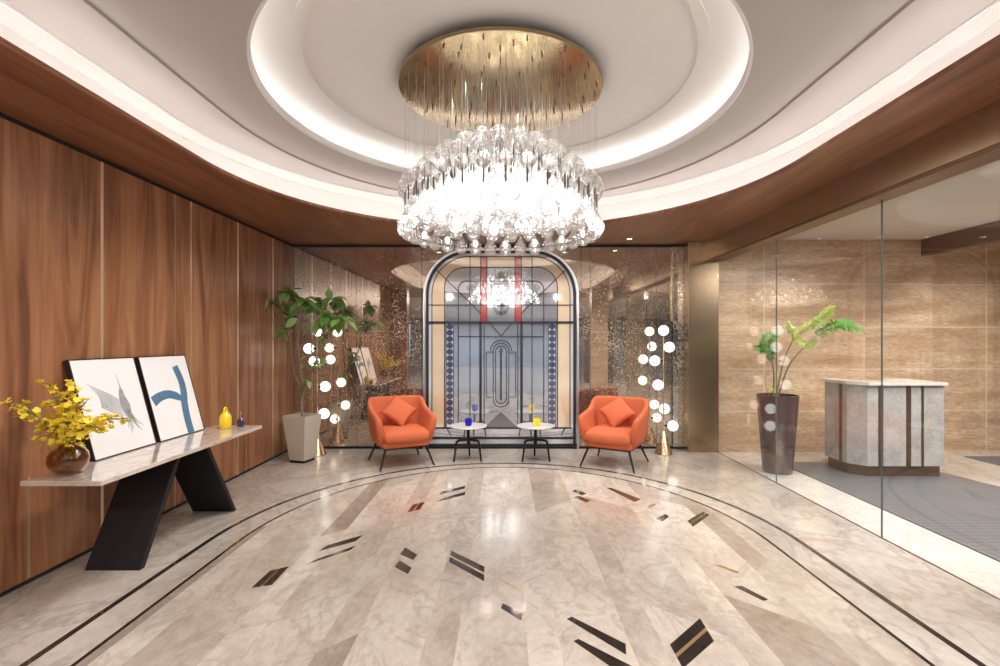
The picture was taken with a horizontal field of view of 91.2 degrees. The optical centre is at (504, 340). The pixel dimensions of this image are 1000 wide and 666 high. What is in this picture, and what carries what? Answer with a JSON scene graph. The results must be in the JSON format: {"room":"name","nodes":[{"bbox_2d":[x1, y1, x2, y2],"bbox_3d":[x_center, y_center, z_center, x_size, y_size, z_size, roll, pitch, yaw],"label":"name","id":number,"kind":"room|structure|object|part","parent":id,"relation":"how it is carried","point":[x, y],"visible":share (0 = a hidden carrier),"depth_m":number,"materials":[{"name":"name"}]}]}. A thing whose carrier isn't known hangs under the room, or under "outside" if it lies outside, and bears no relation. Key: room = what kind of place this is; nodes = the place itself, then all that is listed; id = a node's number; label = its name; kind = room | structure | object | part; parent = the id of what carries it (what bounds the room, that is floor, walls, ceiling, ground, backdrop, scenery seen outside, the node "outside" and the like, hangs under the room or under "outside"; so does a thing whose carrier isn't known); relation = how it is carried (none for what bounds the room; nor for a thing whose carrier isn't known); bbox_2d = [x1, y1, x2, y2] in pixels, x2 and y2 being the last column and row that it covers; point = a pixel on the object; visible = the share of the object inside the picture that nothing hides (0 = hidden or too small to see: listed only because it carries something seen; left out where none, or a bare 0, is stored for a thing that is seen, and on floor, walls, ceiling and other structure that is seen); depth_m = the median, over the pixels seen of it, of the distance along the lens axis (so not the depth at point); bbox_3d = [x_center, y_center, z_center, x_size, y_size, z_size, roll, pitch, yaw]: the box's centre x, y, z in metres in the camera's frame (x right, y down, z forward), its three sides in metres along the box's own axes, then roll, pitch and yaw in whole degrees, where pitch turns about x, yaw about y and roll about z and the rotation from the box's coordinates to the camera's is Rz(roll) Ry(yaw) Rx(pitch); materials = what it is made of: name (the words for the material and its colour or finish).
{"room":"hotel lobby","nodes":[
{"label":"hotel lobby","id":0,"kind":"room"},
{"bbox_2d":[0,117,293,592],"bbox_3d":[-3.094,0.050,3.995,0.312,2.900,5.710,0,0,0],"label":"wall","id":1,"kind":"structure","parent":0,"point":[98,259],"depth_m":3.56,"materials":[{"name":"brown wood"}]},
{"bbox_3d":[-2.955,0.083,3.002,0.030,2.775,1.131,0,0,0],"label":"wall panel","id":2,"kind":"part","parent":1,"relation":"part of","materials":[{"name":"brown wood"}]},
{"bbox_3d":[-2.955,0.083,3.970,0.030,2.775,0.776,0,0,0],"label":"wall panel","id":3,"kind":"part","parent":1,"relation":"part of","materials":[{"name":"brown wood"}]},
{"bbox_2d":[0,450,287,597],"bbox_3d":[-2.960,1.485,3.995,0.020,0.030,5.710,0,0,0],"label":"baseboard","id":4,"kind":"structure","parent":1,"relation":"attached to","point":[2,594],"depth_m":3.33,"materials":[{"name":"brown wood"}]},
{"bbox_2d":[0,112,293,246],"bbox_3d":[-2.961,-1.323,3.995,0.018,0.035,5.710,0,0,0],"label":"trim","id":5,"kind":"structure","parent":1,"relation":"attached to","point":[2,115],"depth_m":3.73,"materials":[{"name":"brown wood"}]},
{"bbox_3d":[-2.955,0.083,4.476,0.030,2.775,0.209,0,0,0],"label":"wall panel","id":6,"kind":"part","parent":1,"relation":"part of","materials":[{"name":"brown wood"}]},
{"bbox_3d":[-2.955,0.083,4.992,0.030,2.775,0.793,0,0,0],"label":"wall panel","id":7,"kind":"part","parent":1,"relation":"part of","materials":[{"name":"brown wood"}]},
{"bbox_3d":[-2.955,0.083,5.803,0.030,2.775,0.801,0,0,0],"label":"wall panel","id":8,"kind":"part","parent":1,"relation":"part of","materials":[{"name":"brown wood"}]},
{"bbox_3d":[-2.955,0.083,6.527,0.030,2.775,0.621,0,0,0],"label":"wall panel","id":9,"kind":"part","parent":1,"relation":"part of","materials":[{"name":"brown wood"}]},
{"bbox_2d":[0,449,999,665],"bbox_3d":[-0.050,1.599,-2.000,24.000,0.203,28.000,0,0,0],"label":"floor","id":10,"kind":"structure","parent":0,"point":[686,558],"depth_m":3.13,"materials":[{"name":"stone"}]},
{"bbox_2d":[20,425,261,569],"bbox_3d":[-2.541,1.151,3.730,0.462,0.698,1.860,0,0,0],"label":"console table","id":11,"kind":"object","parent":10,"relation":"on","point":[145,475],"visible":0.99,"depth_m":3.42,"materials":[{"name":"black wood"}]},
{"bbox_2d":[45,442,89,475],"bbox_3d":[-2.635,0.711,2.955,0.205,0.182,0.205,0,0,0],"label":"vase","id":12,"kind":"object","parent":11,"relation":"on","point":[61,460],"visible":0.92,"depth_m":2.89,"materials":[{"name":"orange glass"}]},
{"bbox_2d":[0,397,62,447],"bbox_3d":[-2.734,0.547,2.849,0.158,0.470,0.301,0,0,31],"label":"orchid spray","id":13,"kind":"object","parent":12,"relation":"in","point":[23,411],"visible":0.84,"depth_m":2.84,"materials":[{"name":"yellow plant"}]},
{"bbox_2d":[34,415,70,444],"bbox_3d":[-2.686,0.610,2.941,0.172,0.344,0.177,0,0,0],"label":"orchid spray","id":14,"kind":"object","parent":12,"relation":"in","point":[53,421],"visible":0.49,"depth_m":2.89,"materials":[{"name":"yellow plant"}]},
{"bbox_2d":[35,379,80,442],"bbox_3d":[-2.715,0.504,2.968,0.254,0.555,0.179,0,0,0],"label":"orchid spray","id":15,"kind":"object","parent":12,"relation":"in","point":[51,390],"visible":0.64,"depth_m":2.98,"materials":[{"name":"yellow plant"}]},
{"bbox_3d":[-2.716,0.514,2.966,0.225,0.535,0.132,0,0,0],"label":"stem","id":16,"kind":"part","parent":15,"relation":"part of","materials":[{"name":"yellow plant"}]},
{"bbox_2d":[53,379,83,439],"bbox_3d":[-2.641,0.507,2.962,0.147,0.551,0.133,0,0,0],"label":"orchid spray","id":17,"kind":"object","parent":12,"relation":"in","point":[70,384],"visible":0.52,"depth_m":2.95,"materials":[{"name":"yellow plant"}]},
{"bbox_3d":[-2.643,0.511,2.962,0.110,0.542,0.095,0,0,0],"label":"stem","id":18,"kind":"part","parent":17,"relation":"part of","materials":[{"name":"yellow plant"}]},
{"bbox_2d":[53,402,85,444],"bbox_3d":[-2.634,0.575,2.957,0.157,0.414,0.144,0,0,0],"label":"orchid spray","id":19,"kind":"object","parent":12,"relation":"in","point":[63,411],"visible":0.35,"depth_m":2.93,"materials":[{"name":"yellow plant"}]},
{"bbox_2d":[47,396,92,445],"bbox_3d":[-2.566,0.551,2.893,0.266,0.464,0.146,0,0,20],"label":"orchid spray","id":20,"kind":"object","parent":12,"relation":"in","point":[76,407],"visible":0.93,"depth_m":2.88,"materials":[{"name":"yellow plant"}]},
{"bbox_3d":[-2.551,0.561,2.904,0.237,0.443,0.118,0,0,11],"label":"stem","id":21,"kind":"part","parent":20,"relation":"part of","materials":[{"name":"yellow plant"}]},
{"bbox_2d":[55,417,107,445],"bbox_3d":[-2.522,0.614,2.917,0.373,0.337,0.166,0,0,0],"label":"orchid spray","id":22,"kind":"object","parent":12,"relation":"in","point":[87,421],"visible":0.77,"depth_m":2.87,"materials":[{"name":"yellow plant"}]},
{"bbox_3d":[-2.521,0.625,2.915,0.336,0.315,0.120,0,0,4],"label":"stem","id":23,"kind":"part","parent":22,"relation":"part of","materials":[{"name":"yellow plant"}]},
{"bbox_2d":[65,412,131,446],"bbox_3d":[-2.411,0.599,2.894,0.471,0.366,0.155,0,0,12],"label":"orchid spray","id":24,"kind":"object","parent":12,"relation":"in","point":[104,417],"visible":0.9,"depth_m":2.87,"materials":[{"name":"yellow plant"}]},
{"bbox_2d":[63,357,156,461],"bbox_3d":[-2.829,0.467,3.543,0.214,0.686,0.579,0,0,0],"label":"picture","id":25,"kind":"object","parent":11,"relation":"on","point":[114,385],"visible":0.98,"depth_m":3.53,"materials":[{"name":"white paper"}]},
{"bbox_3d":[-2.567,1.165,3.413,0.365,0.670,0.422,0,0,0],"label":"leg","id":26,"kind":"part","parent":11,"relation":"part of","materials":[{"name":"black paint"}]},
{"bbox_2d":[134,355,204,441],"bbox_3d":[-2.829,0.467,4.159,0.214,0.686,0.571,0,0,0],"label":"picture","id":27,"kind":"object","parent":11,"relation":"on","point":[166,381],"visible":1,"depth_m":4.11,"materials":[{"name":"white paper"}]},
{"bbox_3d":[-2.567,1.165,4.128,0.365,0.670,0.452,0,0,0],"label":"leg","id":28,"kind":"part","parent":11,"relation":"part of","materials":[{"name":"black paint"}]},
{"bbox_2d":[219,407,231,428],"bbox_3d":[-2.580,0.704,4.520,0.106,0.197,0.106,0,0,0],"label":"vase","id":29,"kind":"object","parent":11,"relation":"on","point":[225,418],"visible":1,"depth_m":4.49,"materials":[{"name":"yellow ceramic"}]},
{"bbox_2d":[237,412,244,426],"bbox_3d":[-2.480,0.735,4.600,0.062,0.134,0.062,0,0,0],"label":"bottle","id":30,"kind":"object","parent":11,"relation":"on","point":[240,422],"visible":1,"depth_m":4.58,"materials":[{"name":"blue glass"}]},
{"bbox_2d":[265,286,357,463],"bbox_3d":[-2.380,0.414,6.131,1.112,2.172,0.599,0,0,0],"label":"potted tree","id":31,"kind":"object","parent":10,"relation":"on","point":[301,429],"visible":1,"depth_m":6.03,"materials":[{"name":"green plant"}]},
{"bbox_3d":[-2.530,1.195,6.120,0.325,0.550,0.325,0,0,16],"label":"pot","id":32,"kind":"part","parent":31,"relation":"part of","materials":[{"name":"white ceramic"}]},
{"bbox_2d":[304,329,330,456],"bbox_3d":[-2.476,0.651,6.455,0.354,1.698,0.291,0,0,0],"label":"floor lamp","id":33,"kind":"object","parent":10,"relation":"on","point":[324,386],"visible":0.48,"depth_m":6.43,"materials":[{"name":"white glass"}]},
{"bbox_3d":[-2.585,0.100,6.463,0.136,0.136,0.136,0,0,0],"label":"globe","id":34,"kind":"part","parent":33,"relation":"part of"},
{"bbox_3d":[-2.543,0.270,6.532,0.136,0.136,0.136,0,0,0],"label":"globe","id":35,"kind":"part","parent":33,"relation":"part of"},
{"bbox_3d":[-2.367,0.950,6.409,0.136,0.136,0.136,0,0,0],"label":"globe","id":36,"kind":"part","parent":33,"relation":"part of"},
{"bbox_3d":[-2.392,0.605,6.520,0.136,0.136,0.136,0,0,0],"label":"globe","id":37,"kind":"part","parent":33,"relation":"part of"},
{"bbox_2d":[367,395,436,471],"bbox_3d":[-1.286,1.106,6.053,0.749,0.796,0.700,0,0,-27],"label":"armchair","id":38,"kind":"object","parent":10,"relation":"on","point":[419,429],"visible":0.96,"depth_m":5.93,"materials":[{"name":"orange fabric"}]},
{"bbox_3d":[-1.662,1.376,6.171,0.152,0.256,0.030,0,0,23],"label":"leg","id":39,"kind":"part","parent":38,"relation":"part of","materials":[{"name":"black metal"}]},
{"bbox_3d":[-1.412,1.376,5.684,0.029,0.256,0.139,0,0,17],"label":"leg","id":40,"kind":"part","parent":38,"relation":"part of","materials":[{"name":"black metal"}]},
{"bbox_2d":[379,394,416,425],"bbox_3d":[-1.329,0.875,6.136,0.431,0.402,0.248,0,0,2],"label":"throw pillow","id":41,"kind":"object","parent":38,"relation":"on","point":[397,410],"visible":0.99,"depth_m":6.08,"materials":[{"name":"orange fabric"}]},
{"bbox_3d":[-1.286,1.272,6.051,0.538,0.018,0.518,0,0,-27],"label":"under frame","id":42,"kind":"part","parent":38,"relation":"part of","materials":[{"name":"black metal"}]},
{"bbox_3d":[-1.280,1.219,6.040,0.570,0.098,0.525,0,0,-27],"label":"seat","id":43,"kind":"part","parent":38,"relation":"part of","materials":[{"name":"orange fabric"}]},
{"bbox_2d":[383,423,429,443],"bbox_3d":[-1.276,1.133,6.033,0.600,0.175,0.660,0,0,-27],"label":"seat cushion","id":44,"kind":"object","parent":38,"relation":"on","point":[410,433],"depth_m":5.81,"materials":[{"name":"orange fabric"}]},
{"bbox_3d":[-0.914,1.376,5.937,0.139,0.256,0.029,0,0,19],"label":"leg","id":45,"kind":"part","parent":38,"relation":"part of","materials":[{"name":"black metal"}]},
{"bbox_2d":[450,422,486,461],"bbox_3d":[-0.465,1.284,6.200,0.470,0.436,0.470,0,0,0],"label":"side table","id":46,"kind":"object","parent":10,"relation":"on","point":[461,426],"visible":0.98,"depth_m":6.11,"materials":[{"name":"white stone"}]},
{"bbox_3d":[-0.555,1.364,6.137,0.220,0.276,0.032,0,0,-35],"label":"leg","id":47,"kind":"part","parent":46,"relation":"part of","materials":[{"name":"black metal"}]},
{"bbox_2d":[465,418,471,425],"bbox_3d":[-0.460,1.021,6.170,0.088,0.090,0.088,0,0,0],"label":"tumbler","id":48,"kind":"object","parent":46,"relation":"on","point":[468,421],"visible":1,"depth_m":6.14,"materials":[{"name":"blue glass"}]},
{"bbox_3d":[-0.379,1.364,6.141,0.191,0.276,0.144,0,0,0],"label":"leg","id":49,"kind":"part","parent":46,"relation":"part of","materials":[{"name":"black metal"}]},
{"bbox_2d":[423,248,578,448],"bbox_3d":[-0.056,0.109,6.818,2.160,2.782,0.056,0,0,0],"label":"arched window","id":50,"kind":"structure","parent":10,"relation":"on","point":[501,332],"depth_m":6.83,"materials":[{"name":"multicoloured glass"}]},
{"bbox_3d":[-0.298,-0.725,6.833,0.088,0.920,0.006,0,0,0],"label":"red pane","id":51,"kind":"part","parent":50,"relation":"part of","materials":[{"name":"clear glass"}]},
{"bbox_3d":[-0.056,1.098,6.832,0.460,0.216,0.007,0,0,0],"label":"triangle pane","id":52,"kind":"part","parent":50,"relation":"part of","materials":[{"name":"grey glass"}]},
{"bbox_3d":[0.186,-0.725,6.833,0.088,0.920,0.006,0,0,0],"label":"red pane","id":53,"kind":"part","parent":50,"relation":"part of","materials":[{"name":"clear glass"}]},
{"bbox_2d":[517,422,553,461],"bbox_3d":[0.386,1.284,6.200,0.470,0.436,0.470,0,0,0],"label":"side table","id":54,"kind":"object","parent":10,"relation":"on","point":[529,425],"visible":0.96,"depth_m":6.11,"materials":[{"name":"white stone"}]},
{"bbox_3d":[0.296,1.364,6.137,0.220,0.276,0.032,0,0,-35],"label":"leg","id":55,"kind":"part","parent":54,"relation":"part of","materials":[{"name":"black metal"}]},
{"bbox_2d":[533,418,539,425],"bbox_3d":[0.402,1.021,6.170,0.088,0.090,0.088,0,0,0],"label":"tumbler","id":56,"kind":"object","parent":54,"relation":"on","point":[536,421],"visible":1,"depth_m":6.13,"materials":[{"name":"yellow glass"}]},
{"bbox_3d":[0.476,1.364,6.137,0.220,0.276,0.032,0,0,35],"label":"leg","id":57,"kind":"part","parent":54,"relation":"part of","materials":[{"name":"black metal"}]},
{"bbox_2d":[578,396,648,473],"bbox_3d":[1.336,1.106,5.973,0.749,0.796,0.700,0,0,30],"label":"armchair","id":58,"kind":"object","parent":10,"relation":"on","point":[595,430],"visible":0.96,"depth_m":5.86,"materials":[{"name":"orange fabric"}]},
{"bbox_3d":[0.958,1.376,5.877,0.139,0.256,0.029,0,0,-16],"label":"leg","id":59,"kind":"part","parent":58,"relation":"part of","materials":[{"name":"black metal"}]},
{"bbox_2d":[585,424,631,445],"bbox_3d":[1.325,1.133,5.954,0.600,0.175,0.660,0,0,30],"label":"seat cushion","id":60,"kind":"object","parent":58,"relation":"on","point":[595,434],"depth_m":5.74,"materials":[{"name":"orange fabric"}]},
{"bbox_3d":[1.329,1.219,5.960,0.570,0.098,0.525,0,0,30],"label":"seat","id":61,"kind":"part","parent":58,"relation":"part of","materials":[{"name":"orange fabric"}]},
{"bbox_3d":[1.335,1.272,5.971,0.538,0.018,0.518,0,0,30],"label":"under frame","id":62,"kind":"part","parent":58,"relation":"part of","materials":[{"name":"black metal"}]},
{"bbox_2d":[598,395,635,426],"bbox_3d":[1.383,0.875,6.054,0.431,0.402,0.248,0,0,1],"label":"throw pillow","id":63,"kind":"object","parent":58,"relation":"on","point":[617,411],"visible":0.99,"depth_m":6.00,"materials":[{"name":"orange fabric"}]},
{"bbox_3d":[1.442,1.376,5.598,0.029,0.256,0.139,0,0,-14],"label":"leg","id":64,"kind":"part","parent":58,"relation":"part of","materials":[{"name":"black metal"}]},
{"bbox_3d":[1.718,1.376,6.072,0.152,0.256,0.030,0,0,-20],"label":"leg","id":65,"kind":"part","parent":58,"relation":"part of","materials":[{"name":"black metal"}]},
{"bbox_2d":[650,325,677,455],"bbox_3d":[2.112,0.646,6.519,0.332,1.708,0.286,0,0,-19],"label":"floor lamp","id":66,"kind":"object","parent":10,"relation":"on","point":[663,448],"visible":1,"depth_m":6.47,"materials":[{"name":"white glass"}]},
{"bbox_3d":[2.007,0.265,6.561,0.136,0.136,0.136,0,0,0],"label":"globe","id":67,"kind":"part","parent":66,"relation":"part of"},
{"bbox_3d":[2.023,0.580,6.477,0.136,0.136,0.136,0,0,0],"label":"globe","id":68,"kind":"part","parent":66,"relation":"part of"},
{"bbox_3d":[2.110,-0.140,6.520,0.136,0.136,0.136,0,0,0],"label":"globe","id":69,"kind":"part","parent":66,"relation":"part of"},
{"bbox_3d":[2.153,0.915,6.612,0.136,0.136,0.136,0,0,0],"label":"globe","id":70,"kind":"part","parent":66,"relation":"part of"},
{"bbox_3d":[2.165,0.080,6.457,0.136,0.136,0.136,0,0,0],"label":"globe","id":71,"kind":"part","parent":66,"relation":"part of"},
{"bbox_3d":[2.224,1.125,6.493,0.136,0.136,0.136,0,0,0],"label":"globe","id":72,"kind":"part","parent":66,"relation":"part of"},
{"bbox_2d":[753,305,865,474],"bbox_3d":[3.441,0.542,5.561,1.221,1.917,0.435,0,0,11],"label":"potted fern","id":73,"kind":"object","parent":10,"relation":"on","point":[787,404],"visible":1,"depth_m":5.51,"materials":[{"name":"brown ceramic"}]},
{"bbox_3d":[2.981,0.364,5.620,0.227,0.602,0.022,0,0,0],"label":"stem","id":74,"kind":"part","parent":73,"relation":"part of","materials":[{"name":"green plant"}]},
{"bbox_3d":[3.218,0.326,5.632,0.246,0.681,0.040,0,0,-11],"label":"stem","id":75,"kind":"part","parent":73,"relation":"part of","materials":[{"name":"green plant"}]},
{"bbox_3d":[3.401,0.259,5.562,0.570,0.818,0.137,0,0,0],"label":"stem","id":76,"kind":"part","parent":73,"relation":"part of","materials":[{"name":"green plant"}]},
{"bbox_2d":[794,462,999,561],"bbox_3d":[4.600,1.496,4.025,2.500,0.008,4.050,0,0,0],"label":"floor mat","id":77,"kind":"object","parent":10,"relation":"on","point":[961,510],"visible":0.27,"depth_m":4.58,"materials":[{"name":"grey carpet"}]},
{"bbox_2d":[820,378,947,475],"bbox_3d":[4.330,0.972,5.645,1.000,1.040,0.610,0,0,0],"label":"reception desk","id":78,"kind":"object","parent":77,"relation":"on","point":[913,409],"visible":0.95,"depth_m":5.38,"materials":[{"name":"grey stone"}]},
{"bbox_2d":[820,378,947,385],"bbox_3d":[4.330,0.469,5.645,1.000,0.033,0.610,0,0,0],"label":"countertop","id":79,"kind":"structure","parent":78,"relation":"on","point":[886,381],"depth_m":5.46,"materials":[{"name":"beige stone"}]},
{"bbox_2d":[964,456,999,465],"bbox_3d":[6.750,1.496,5.975,1.600,0.008,0.750,0,0,0],"label":"floor mat","id":80,"kind":"object","parent":10,"relation":"on","point":[995,460],"visible":1,"depth_m":6.22,"materials":[{"name":"grey carpet"}]},
{"bbox_2d":[0,0,999,244],"bbox_3d":[-0.185,-1.630,2.735,6.110,0.580,8.270,0,0,0],"label":"ceiling","id":81,"kind":"structure","parent":0,"point":[291,121],"depth_m":3.39,"materials":[{"name":"white paint"}]},
{"bbox_3d":[-0.030,-1.913,3.640,2.868,0.013,2.868,0,0,0],"label":"dome moulding","id":82,"kind":"part","parent":81,"relation":"part of","materials":[{"name":"white paint"}]},
{"bbox_2d":[397,26,604,255],"bbox_3d":[-0.030,-1.338,3.639,1.509,1.164,1.508,0,0,8],"label":"chandelier","id":83,"kind":"object","parent":81,"relation":"hanging from","point":[490,80],"visible":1,"depth_m":3.41,"materials":[{"name":"clear glass"}]},
{"bbox_3d":[-0.488,-1.010,3.111,0.011,0.110,0.011,0,0,12],"label":"lamp stem","id":84,"kind":"part","parent":83,"relation":"part of","materials":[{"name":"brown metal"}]},
{"bbox_3d":[-0.380,-1.010,3.034,0.011,0.110,0.011,0,0,32],"label":"lamp stem","id":85,"kind":"part","parent":83,"relation":"part of","materials":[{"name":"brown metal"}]},
{"bbox_3d":[-0.259,-1.010,2.978,0.011,0.110,0.011,0,0,43],"label":"lamp stem","id":86,"kind":"part","parent":83,"relation":"part of","materials":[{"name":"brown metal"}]},
{"bbox_3d":[-0.166,-1.260,3.221,0.011,0.110,0.011,0,0,32],"label":"lamp stem","id":87,"kind":"part","parent":83,"relation":"part of","materials":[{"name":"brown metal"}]},
{"bbox_3d":[-0.130,-1.010,2.947,0.011,0.110,0.011,0,0,16],"label":"lamp stem","id":88,"kind":"part","parent":83,"relation":"part of","materials":[{"name":"brown metal"}]},
{"bbox_3d":[-0.030,-1.155,3.065,0.011,0.110,0.011,0,0,3],"label":"lamp stem","id":89,"kind":"part","parent":83,"relation":"part of","materials":[{"name":"brown metal"}]},
{"bbox_3d":[-0.030,-1.175,3.640,1.271,0.230,1.271,0,0,0],"label":"lamp stem","id":90,"kind":"part","parent":83,"relation":"part of","materials":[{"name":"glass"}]},
{"bbox_3d":[0.108,-1.155,3.082,0.011,0.110,0.011,0,0,28],"label":"lamp stem","id":91,"kind":"part","parent":83,"relation":"part of","materials":[{"name":"brown metal"}]},
{"bbox_3d":[0.135,-1.010,2.960,0.012,0.110,0.012,0,0,-44],"label":"lamp stem","id":92,"kind":"part","parent":83,"relation":"part of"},
{"bbox_3d":[0.237,-1.155,3.131,0.011,0.110,0.011,0,0,-2],"label":"lamp stem","id":93,"kind":"part","parent":83,"relation":"part of","materials":[{"name":"brown metal"}]},
{"bbox_3d":[0.261,-1.010,3.003,0.011,0.110,0.011,0,0,-27],"label":"lamp stem","id":94,"kind":"part","parent":83,"relation":"part of","materials":[{"name":"brown metal"}]},
{"bbox_3d":[0.376,-1.010,3.070,0.011,0.110,0.011,0,0,-37],"label":"lamp stem","id":95,"kind":"part","parent":83,"relation":"part of","materials":[{"name":"brown metal"}]},
{"bbox_3d":[0.477,-1.010,3.157,0.011,0.110,0.011,0,0,8],"label":"lamp stem","id":96,"kind":"part","parent":83,"relation":"part of","materials":[{"name":"brown metal"}]},
{"bbox_3d":[0.559,-1.010,3.262,0.011,0.110,0.011,0,0,-3],"label":"lamp stem","id":97,"kind":"part","parent":83,"relation":"part of","materials":[{"name":"brown metal"}]},
{"bbox_3d":[0.620,-1.010,3.380,0.011,0.110,0.011,0,0,-16],"label":"lamp stem","id":98,"kind":"part","parent":83,"relation":"part of","materials":[{"name":"clear glass"}]},
{"bbox_2d":[756,393,799,474],"bbox_3d":[3.125,1.058,5.620,0.436,0.885,0.436,0,0,0],"label":"pot","id":99,"kind":"object","parent":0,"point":[787,404],"depth_m":5.47,"materials":[{"name":"ceramic"}]},
{"bbox_2d":[719,240,931,451],"bbox_3d":[4.325,-0.025,6.759,2.890,3.050,0.282,0,0,0],"label":"wall","id":100,"kind":"structure","parent":0,"point":[813,276],"depth_m":6.62,"materials":[{"name":"stone"}]},
{"bbox_2d":[682,242,718,451],"bbox_3d":[2.675,0.080,6.725,0.410,2.840,0.250,0,0,0],"label":"column","id":101,"kind":"structure","parent":100,"relation":"attached to","point":[700,275],"depth_m":6.60,"materials":[{"name":"brown metal"}]},
{"bbox_2d":[776,239,776,482],"bbox_3d":[2.870,0.208,5.887,0.012,2.576,1.416,0,0,0],"label":"window","id":102,"kind":"structure","parent":100,"relation":"in","point":[776,239],"depth_m":5.18,"materials":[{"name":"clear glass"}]},
{"bbox_2d":[709,143,999,260],"bbox_3d":[2.842,-1.087,2.599,0.185,0.025,7.998,0,0,0],"label":"trim","id":103,"kind":"structure","parent":100,"relation":"attached to","point":[991,154],"depth_m":3.62,"materials":[{"name":"brown wood"}]},
{"bbox_2d":[709,99,999,258],"bbox_3d":[2.837,-1.220,2.600,0.195,0.240,8.000,0,0,0],"label":"beam","id":104,"kind":"structure","parent":100,"relation":"attached to","point":[979,130],"depth_m":3.55,"materials":[{"name":"brown wood"}]},
{"bbox_2d":[718,452,999,599],"bbox_3d":[2.870,1.498,3.700,0.012,0.004,5.800,0,0,0],"label":"trim","id":105,"kind":"structure","parent":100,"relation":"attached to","point":[718,452],"depth_m":3.66,"materials":[{"name":"brown metal"}]},
{"bbox_2d":[881,200,882,537],"bbox_3d":[2.870,0.208,4.452,0.012,2.576,1.446,0,0,0],"label":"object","id":106,"kind":"structure","parent":105,"relation":"on","point":[881,200],"depth_m":3.73,"materials":[{"name":"clear glass"}]},
{"bbox_2d":[921,220,999,255],"bbox_3d":[5.685,-1.262,3.710,0.130,0.215,5.820,0,0,0],"label":"beam","id":107,"kind":"structure","parent":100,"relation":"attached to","point":[988,233],"depth_m":6.03,"materials":[{"name":"brown wood"}]},
{"bbox_2d":[782,160,999,239],"bbox_3d":[6.242,-1.435,2.800,6.615,0.130,8.400,0,0,0],"label":"ceiling","id":108,"kind":"structure","parent":0,"point":[969,199],"depth_m":5.31,"materials":[{"name":"paint"}]},
{"bbox_2d":[932,242,999,449],"bbox_3d":[7.625,-0.025,6.809,3.850,3.050,0.182,0,0,0],"label":"wall","id":109,"kind":"structure","parent":0,"point":[965,282],"depth_m":6.72,"materials":[{"name":"stone"}]},
{"bbox_3d":[-0.200,0.000,6.950,6.100,3.000,0.200,0,0,0],"label":"wall","id":110,"kind":"structure","parent":0,"visible":0},
{"bbox_2d":[294,247,356,445],"bbox_3d":[-2.505,0.080,6.844,0.866,2.780,0.012,0,0,0],"label":"mirror panel","id":111,"kind":"object","parent":110,"relation":"attached to","point":[316,269],"visible":0.78,"depth_m":6.84,"materials":[{"name":"metal"}]},
{"bbox_2d":[357,247,421,445],"bbox_3d":[-1.617,0.080,6.844,0.903,2.780,0.012,0,0,0],"label":"mirror panel","id":112,"kind":"object","parent":110,"relation":"attached to","point":[389,279],"visible":0.76,"depth_m":6.84,"materials":[{"name":"silver metal"}]},
{"bbox_2d":[294,245,681,246],"bbox_3d":[-0.235,-1.325,6.835,5.410,0.030,0.030,0,0,0],"label":"trim","id":113,"kind":"structure","parent":110,"relation":"attached to","point":[294,245],"depth_m":6.82,"materials":[{"name":"black metal"}]},
{"bbox_2d":[422,247,580,445],"bbox_3d":[-0.050,0.080,6.848,2.222,2.780,0.003,0,0,0],"label":"mirror panel","id":114,"kind":"object","parent":110,"relation":"attached to","point":[572,257],"visible":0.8,"depth_m":6.85,"materials":[{"name":"metal"}]},
{"bbox_2d":[324,446,681,448],"bbox_3d":[-0.235,1.485,6.835,5.410,0.030,0.030,0,0,0],"label":"baseboard","id":115,"kind":"structure","parent":110,"relation":"attached to","point":[325,447],"depth_m":6.82,"materials":[{"name":"black metal"}]},
{"bbox_2d":[581,247,589,445],"bbox_3d":[1.127,0.080,6.844,0.123,2.780,0.012,0,0,0],"label":"mirror panel","id":116,"kind":"object","parent":110,"relation":"attached to","point":[585,251],"visible":0.8,"depth_m":6.84,"materials":[{"name":"metal"}]},
{"bbox_2d":[590,247,655,445],"bbox_3d":[1.650,0.080,6.844,0.916,2.780,0.012,0,0,0],"label":"mirror panel","id":117,"kind":"object","parent":110,"relation":"attached to","point":[622,279],"visible":0.76,"depth_m":6.84,"materials":[{"name":"silver metal"}]},
{"bbox_2d":[656,247,671,445],"bbox_3d":[2.219,0.080,6.844,0.213,2.780,0.012,0,0,0],"label":"mirror panel","id":118,"kind":"object","parent":110,"relation":"attached to","point":[663,254],"visible":0.89,"depth_m":6.84,"materials":[{"name":"silver metal"}]},
{"bbox_2d":[672,247,682,446],"bbox_3d":[2.398,0.080,6.822,0.144,2.780,0.055,0,0,0],"label":"mirror panel","id":119,"kind":"object","parent":110,"relation":"attached to","point":[677,323],"depth_m":6.80,"materials":[{"name":"metal"}]},
{"bbox_3d":[2.330,-0.795,6.822,0.009,1.030,0.055,0,0,0],"label":"brass edge","id":120,"kind":"part","parent":119,"relation":"part of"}
]}

